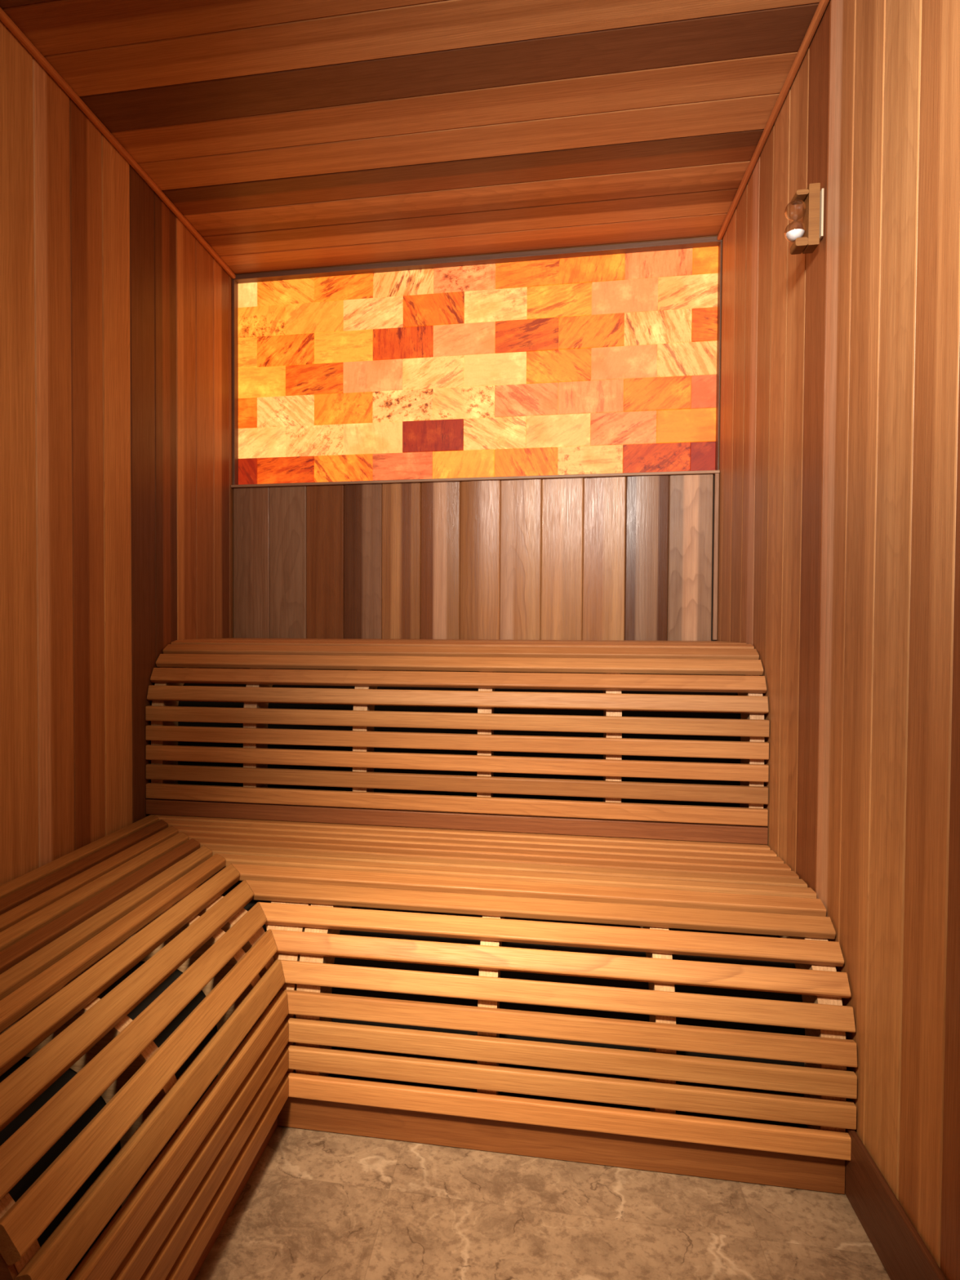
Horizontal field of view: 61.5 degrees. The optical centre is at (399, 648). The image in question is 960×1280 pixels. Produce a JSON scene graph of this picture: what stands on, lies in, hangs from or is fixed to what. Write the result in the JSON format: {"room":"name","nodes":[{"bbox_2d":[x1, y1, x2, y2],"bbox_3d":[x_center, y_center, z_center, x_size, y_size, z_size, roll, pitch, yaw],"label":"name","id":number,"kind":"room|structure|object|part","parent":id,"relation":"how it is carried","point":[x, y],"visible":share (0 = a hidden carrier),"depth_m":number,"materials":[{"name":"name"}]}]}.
{"room":"sauna","nodes":[
{"label":"sauna","id":0,"kind":"room"},
{"bbox_2d":[0,20,233,885],"bbox_3d":[-0.859,-0.157,1.340,0.051,2.162,2.945,0,1,10],"label":"wall","id":1,"kind":"structure","parent":0,"point":[117,492],"depth_m":1.89,"materials":[{"name":"brown wood"}]},
{"bbox_2d":[0,7,235,278],"bbox_3d":[-0.830,-1.228,1.265,0.015,0.014,2.962,0,1,10],"label":"trim","id":2,"kind":"structure","parent":1,"relation":"attached to","point":[5,19],"depth_m":1.91,"materials":[{"name":"brown wood"}]},
{"bbox_2d":[0,0,820,275],"bbox_3d":[-0.051,-1.255,1.174,1.582,0.051,2.928,0,1,10],"label":"ceiling","id":3,"kind":"structure","parent":0,"point":[290,135],"depth_m":1.86,"materials":[{"name":"brown wood"}]},
{"bbox_2d":[233,474,713,675],"bbox_3d":[0.200,0.176,2.643,1.562,1.438,0.055,0,1,10],"label":"wall","id":4,"kind":"structure","parent":0,"point":[627,558],"depth_m":2.60,"materials":[{"name":"brown wood"}]},
{"bbox_2d":[231,470,719,488],"bbox_3d":[0.206,-0.547,2.609,1.578,0.009,0.044,0,1,10],"label":"trim","id":5,"kind":"structure","parent":4,"relation":"attached to","point":[702,472],"depth_m":2.58,"materials":[{"name":"brown wood"}]},
{"bbox_2d":[231,235,721,484],"bbox_3d":[0.213,-0.909,2.632,1.579,0.712,0.082,0,1,10],"label":"panel","id":6,"kind":"object","parent":4,"relation":"attached to","point":[606,358],"visible":0.94,"depth_m":2.61,"materials":[{"name":"orange stone"}]},
{"bbox_2d":[712,473,719,639],"bbox_3d":[0.972,-0.281,2.459,0.012,0.508,0.010,0,1,10],"label":"trim","id":7,"kind":"structure","parent":4,"relation":"attached to","point":[716,475],"depth_m":2.45,"materials":[{"name":"brown wood"}]},
{"bbox_2d":[194,1125,890,1279],"bbox_3d":[-0.066,0.956,1.194,1.682,0.050,3.100,0,1,10],"label":"floor","id":8,"kind":"structure","parent":0,"point":[315,1205],"depth_m":1.29,"materials":[{"name":"brown stone"}]},
{"bbox_2d":[0,814,288,1279],"bbox_3d":[-0.507,0.695,1.485,0.578,0.454,1.313,0,1,10],"label":"bench","id":9,"kind":"object","parent":8,"relation":"on","point":[144,1009],"visible":1,"depth_m":1.16,"materials":[{"name":"brown wood"}]},
{"bbox_3d":[-0.635,0.721,0.847,0.557,0.433,0.007,0,1,10],"label":"panel","id":10,"kind":"part","parent":9,"relation":"part of","materials":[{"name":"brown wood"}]},
{"bbox_3d":[-0.559,0.750,1.503,0.460,0.340,1.286,0,1,10],"label":"lining panel","id":11,"kind":"part","parent":9,"relation":"part of","materials":[{"name":"brown wood"}]},
{"bbox_2d":[154,814,857,1194],"bbox_3d":[0.045,0.689,1.758,1.565,0.453,0.578,0,1,10],"label":"bench","id":12,"kind":"object","parent":8,"relation":"on","point":[673,1006],"visible":0.84,"depth_m":1.48,"materials":[{"name":"brown wood"}]},
{"bbox_2d":[145,638,768,844],"bbox_3d":[0.145,0.212,2.314,1.575,0.470,0.606,0,1,10],"label":"bench","id":13,"kind":"object","parent":12,"relation":"on","point":[239,728],"visible":1,"depth_m":2.04,"materials":[{"name":"brown wood"}]},
{"bbox_3d":[0.155,0.266,2.371,1.570,0.352,0.491,0,1,10],"label":"lining panel","id":14,"kind":"part","parent":13,"relation":"part of","materials":[{"name":"brown wood"}]},
{"bbox_3d":[0.052,0.744,1.813,1.547,0.340,0.460,0,1,10],"label":"lining panel","id":15,"kind":"part","parent":12,"relation":"part of","materials":[{"name":"brown wood"}]},
{"bbox_2d":[715,0,959,1279],"bbox_3d":[0.750,-0.144,1.072,0.051,2.162,2.893,0,1,10],"label":"wall","id":16,"kind":"structure","parent":0,"point":[839,467],"depth_m":1.32,"materials":[{"name":"brown wood"}]},
{"bbox_2d":[716,0,829,239],"bbox_3d":[0.708,-1.215,0.983,0.015,0.014,2.962,0,1,10],"label":"trim","id":17,"kind":"structure","parent":16,"relation":"attached to","point":[821,7],"depth_m":1.81,"materials":[{"name":"brown wood"}]},
{"bbox_2d":[784,182,823,254],"bbox_3d":[0.784,-0.834,1.557,0.065,0.116,0.038,0,1,10],"label":"timer","id":18,"kind":"object","parent":16,"relation":"attached to","point":[811,233],"visible":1,"depth_m":1.54,"materials":[{"name":"brown wood"}]},
{"bbox_3d":[0.771,-0.832,1.560,0.038,0.079,0.038,0,1,10],"label":"glass bulb","id":19,"kind":"part","parent":18,"relation":"part of","materials":[{"name":"glass"}]},
{"bbox_3d":[0.778,-0.784,1.560,0.023,0.016,0.037,0,1,10],"label":"arm","id":20,"kind":"part","parent":18,"relation":"part of","materials":[{"name":"brown wood"}]},
{"bbox_3d":[0.778,-0.878,1.557,0.023,0.010,0.037,0,1,10],"label":"arm","id":21,"kind":"part","parent":18,"relation":"part of","materials":[{"name":"brown wood"}]},
{"bbox_3d":[0.799,-0.834,1.554,0.020,0.116,0.037,0,1,10],"label":"post","id":22,"kind":"part","parent":18,"relation":"part of","materials":[{"name":"brown wood"}]},
{"bbox_3d":[0.814,-0.836,1.550,0.004,0.090,0.032,0,1,10],"label":"plate","id":23,"kind":"part","parent":18,"relation":"part of","materials":[{"name":"brown wood"}]},
{"bbox_2d":[844,1128,946,1279],"bbox_3d":[0.702,0.876,1.028,0.010,0.122,2.946,0,1,10],"label":"baseboard","id":24,"kind":"structure","parent":16,"relation":"attached to","point":[903,1253],"depth_m":1.20,"materials":[{"name":"brown wood"}]}
]}

